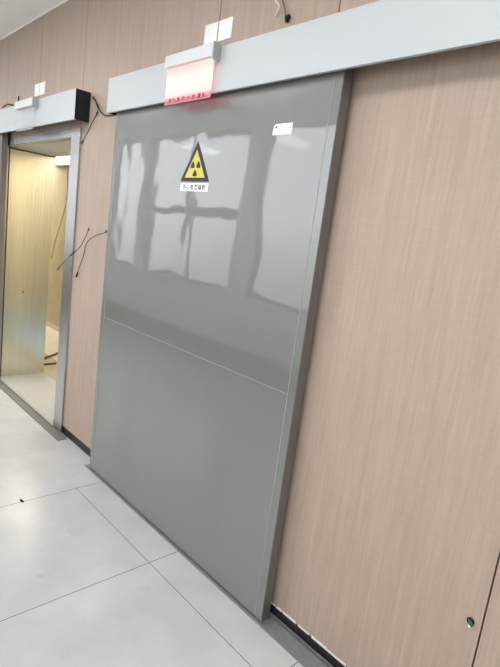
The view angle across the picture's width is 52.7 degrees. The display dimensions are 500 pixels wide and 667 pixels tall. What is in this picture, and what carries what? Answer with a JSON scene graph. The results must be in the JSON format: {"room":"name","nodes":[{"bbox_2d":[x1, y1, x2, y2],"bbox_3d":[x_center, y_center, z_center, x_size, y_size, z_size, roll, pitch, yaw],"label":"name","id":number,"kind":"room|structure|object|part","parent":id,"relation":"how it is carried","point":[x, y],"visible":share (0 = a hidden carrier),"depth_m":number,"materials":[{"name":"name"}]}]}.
{"room":"hospital corridor","nodes":[
{"label":"hospital corridor","id":0,"kind":"room"},
{"bbox_2d":[0,0,64,38],"bbox_3d":[-2.676,-2.439,3.204,3.155,0.100,17.200,-2,14,-43],"label":"ceiling","id":1,"kind":"structure","parent":0,"point":[14,14],"depth_m":3.67,"materials":[{"name":"paint"}]},
{"bbox_2d":[12,140,70,156],"bbox_3d":[-1.468,-1.469,3.991,0.402,0.020,1.370,-2,14,-43],"label":"ceiling","id":2,"kind":"structure","parent":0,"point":[59,148],"depth_m":4.11,"materials":[{"name":"beige paint"}]},
{"bbox_2d":[46,156,68,326],"bbox_3d":[-1.669,-1.062,5.866,0.100,2.600,7.000,-2,14,-43],"label":"wall","id":3,"kind":"structure","parent":0,"point":[60,181],"depth_m":6.75,"materials":[{"name":"beige paint"}]},
{"bbox_2d":[46,321,58,331],"bbox_3d":[-1.873,0.178,6.057,0.012,0.060,7.000,-2,14,-43],"label":"baseboard","id":4,"kind":"structure","parent":3,"relation":"attached to","point":[48,324],"depth_m":6.93,"materials":[{"name":"stone"}]},
{"bbox_2d":[55,156,69,166],"bbox_3d":[-2.389,-2.202,6.471,0.049,0.121,0.480,-2,14,-43],"label":"wall lamp","id":5,"kind":"object","parent":3,"relation":"attached to","point":[64,161],"visible":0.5,"depth_m":6.44,"materials":[{"name":"white plastic"}]},
{"bbox_2d":[51,164,69,258],"bbox_3d":[-2.439,-1.554,6.500,0.016,1.240,0.429,-2,14,-43],"label":"cable","id":6,"kind":"object","parent":5,"relation":"hanging from","point":[69,164],"visible":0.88,"depth_m":6.45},
{"bbox_2d":[0,326,302,666],"bbox_3d":[-2.669,0.488,4.121,3.840,0.051,16.800,-2,14,-43],"label":"floor","id":7,"kind":"structure","parent":0,"point":[85,581],"depth_m":2.22,"materials":[{"name":"tile"}]},
{"bbox_2d":[0,379,65,440],"bbox_3d":[-2.386,0.392,4.661,0.064,0.016,3.175,-2,14,-43],"label":"floor guide","id":8,"kind":"object","parent":7,"relation":"on","point":[24,405],"visible":1,"depth_m":3.93,"materials":[{"name":"metal"}]},
{"bbox_2d":[84,464,332,666],"bbox_3d":[0.038,1.177,2.129,0.082,0.024,3.160,-2,14,-43],"label":"floor guide","id":9,"kind":"object","parent":7,"relation":"on","point":[283,635],"visible":0.33,"depth_m":2.06,"materials":[{"name":"metal"}]},
{"bbox_2d":[0,0,499,666],"bbox_3d":[-1.872,-0.997,4.418,0.410,2.945,16.800,-2,14,-43],"label":"wall","id":10,"kind":"structure","parent":0,"point":[390,538],"depth_m":1.70,"materials":[{"name":"wood"}]},
{"bbox_2d":[0,132,7,326],"bbox_3d":[-2.702,-0.818,4.948,0.046,2.178,1.576,-2,14,-43],"label":"sliding door","id":11,"kind":"structure","parent":10,"relation":"in","point":[3,136],"depth_m":4.29,"materials":[{"name":"grey metal"}]},
{"bbox_2d":[0,148,55,376],"bbox_3d":[-2.055,-0.608,4.655,0.402,2.051,0.020,-2,14,-43],"label":"door","id":12,"kind":"structure","parent":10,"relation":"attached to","point":[30,193],"depth_m":4.64,"materials":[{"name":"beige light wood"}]},
{"bbox_2d":[9,147,55,157],"bbox_3d":[-1.917,-1.599,4.462,0.400,0.011,0.004,-2,14,-43],"label":"trim","id":13,"kind":"structure","parent":10,"relation":"attached to","point":[9,147],"depth_m":4.45,"materials":[{"name":"grey metal"}]},
{"bbox_2d":[0,0,67,39],"bbox_3d":[-1.835,-2.422,4.011,0.006,0.008,16.800,-2,14,-43],"label":"trim","id":14,"kind":"structure","parent":10,"relation":"attached to","point":[61,3],"depth_m":3.75,"materials":[{"name":"white metal"}]},
{"bbox_2d":[34,83,39,96],"bbox_3d":[-1.597,-1.827,3.787,0.003,0.086,0.094,-2,14,-43],"label":"wall plate","id":15,"kind":"object","parent":10,"relation":"attached to","point":[37,86],"visible":1,"depth_m":3.78,"materials":[{"name":"white plastic"}]},
{"bbox_2d":[0,127,81,432],"bbox_3d":[-1.752,-0.481,4.027,0.043,2.109,1.604,-2,14,-43],"label":"door frame","id":16,"kind":"structure","parent":10,"relation":"attached to","point":[74,134],"depth_m":3.51,"materials":[{"name":"silver metal"}]},
{"bbox_2d":[39,81,44,94],"bbox_3d":[-1.528,-1.804,3.715,0.003,0.086,0.094,-2,14,-43],"label":"wall plate","id":17,"kind":"object","parent":10,"relation":"attached to","point":[42,84],"visible":1,"depth_m":3.71,"materials":[{"name":"white plastic"}]},
{"bbox_2d":[0,88,90,133],"bbox_3d":[-2.107,-1.767,4.263,0.096,0.180,3.165,-2,14,-43],"label":"track cover","id":18,"kind":"object","parent":10,"relation":"attached to","point":[73,104],"visible":1,"depth_m":3.38,"materials":[{"name":"silver metal"}]},
{"bbox_2d":[15,96,37,131],"bbox_3d":[-1.626,-1.582,3.659,0.042,0.213,0.357,-2,14,-43],"label":"sign","id":19,"kind":"object","parent":18,"relation":"attached to","point":[31,102],"visible":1,"depth_m":3.61,"materials":[{"name":"white plastic"}]},
{"bbox_2d":[57,228,88,269],"bbox_3d":[-1.173,-0.552,3.340,0.364,0.318,0.056,16,14,40],"label":"wire","id":20,"kind":"object","parent":10,"relation":"attached to","point":[88,228],"visible":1,"depth_m":3.27,"materials":[{"name":"black plastic"}]},
{"bbox_2d":[81,109,97,143],"bbox_3d":[-1.011,-1.302,3.179,0.009,0.196,0.209,-2,14,-42],"label":"wire","id":21,"kind":"object","parent":10,"relation":"attached to","point":[97,109],"visible":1,"depth_m":3.17,"materials":[{"name":"black plastic"}]},
{"bbox_2d":[75,230,106,277],"bbox_3d":[-1.025,-0.501,3.212,0.040,0.341,0.376,-2,14,-43],"label":"wire","id":22,"kind":"object","parent":10,"relation":"attached to","point":[105,230],"visible":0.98,"depth_m":3.23,"materials":[{"name":"black plastic"}]},
{"bbox_2d":[92,96,115,116],"bbox_3d":[-0.873,-1.358,3.004,0.024,0.155,0.405,-1,14,-39],"label":"cable","id":23,"kind":"object","parent":10,"relation":"attached to","point":[97,105],"visible":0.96,"depth_m":3.02,"materials":[{"name":"black plastic"}]},
{"bbox_2d":[63,427,344,666],"bbox_3d":[-2.200,0.415,4.545,0.006,0.062,16.800,-2,14,-43],"label":"baseboard","id":24,"kind":"structure","parent":10,"relation":"attached to","point":[334,662],"depth_m":2.04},
{"bbox_2d":[204,21,218,44],"bbox_3d":[-0.177,-1.363,2.296,0.003,0.086,0.094,-2,14,-43],"label":"wall plate","id":25,"kind":"object","parent":10,"relation":"attached to","point":[211,30],"visible":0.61,"depth_m":2.29,"materials":[{"name":"white plastic"}]},
{"bbox_2d":[89,68,353,621],"bbox_3d":[-0.329,-0.043,2.456,0.046,2.178,1.579,-2,14,-43],"label":"sliding door","id":26,"kind":"structure","parent":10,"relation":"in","point":[210,298],"depth_m":2.22,"materials":[{"name":"grey metal"}]},
{"bbox_2d":[180,183,208,191],"bbox_3d":[-0.258,-0.672,2.319,0.002,0.036,0.212,-2,14,-43],"label":"caption strip","id":27,"kind":"object","parent":26,"relation":"attached to","point":[203,187],"visible":1,"depth_m":2.31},
{"bbox_2d":[181,141,208,181],"bbox_3d":[-0.245,-0.784,2.300,0.002,0.178,0.222,-2,14,-43],"label":"warning sign","id":28,"kind":"object","parent":26,"relation":"attached to","point":[195,171],"visible":1,"depth_m":2.30,"materials":[{"name":"yellow plastic"}]},
{"bbox_2d":[272,122,292,134],"bbox_3d":[0.122,-0.773,1.909,0.001,0.041,0.101,-2,14,-43],"label":"sticker","id":29,"kind":"object","parent":26,"relation":"attached to","point":[285,128],"visible":1,"depth_m":1.91,"materials":[{"name":"white paper"}]},
{"bbox_2d":[217,16,233,41],"bbox_3d":[-0.109,-1.341,2.224,0.003,0.086,0.094,-2,14,-43],"label":"wall plate","id":30,"kind":"object","parent":10,"relation":"attached to","point":[225,26],"visible":1,"depth_m":2.22,"materials":[{"name":"white plastic"}]},
{"bbox_2d":[282,0,290,22],"bbox_3d":[0.134,-1.271,1.959,0.018,0.131,0.074,-2,14,-43],"label":"wire","id":31,"kind":"object","parent":10,"relation":"attached to","point":[288,16],"visible":1,"depth_m":1.95,"materials":[{"name":"black plastic"}]},
{"bbox_2d":[106,0,499,114],"bbox_3d":[0.308,-0.978,1.727,0.096,0.180,3.175,-2,14,-43],"label":"track cover","id":32,"kind":"object","parent":10,"relation":"attached to","point":[381,31],"visible":0.95,"depth_m":1.67,"materials":[{"name":"silver metal"}]},
{"bbox_2d":[164,41,221,104],"bbox_3d":[-0.267,-1.137,2.230,0.042,0.213,0.360,-2,14,-43],"label":"sign","id":33,"kind":"object","parent":32,"relation":"attached to","point":[190,72],"visible":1,"depth_m":2.21,"materials":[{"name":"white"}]},
{"bbox_3d":[-0.275,-1.111,2.237,0.005,0.156,0.345,-2,14,-43],"label":"acrylic panel","id":34,"kind":"part","parent":33,"relation":"part of","materials":[{"name":"red"}]},
{"bbox_2d":[271,602,345,666],"bbox_3d":[0.567,1.286,1.626,0.006,0.012,1.510,-2,14,-43],"label":"trim","id":35,"kind":"structure","parent":10,"relation":"attached to","point":[272,603],"depth_m":1.96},
{"bbox_2d":[467,617,473,627],"bbox_3d":[0.655,0.860,1.501,0.018,0.024,0.025,-2,14,-43],"label":"plug","id":36,"kind":"object","parent":10,"relation":"attached to","point":[470,620],"visible":1,"depth_m":1.50,"materials":[{"name":"black plastic"}]}
]}

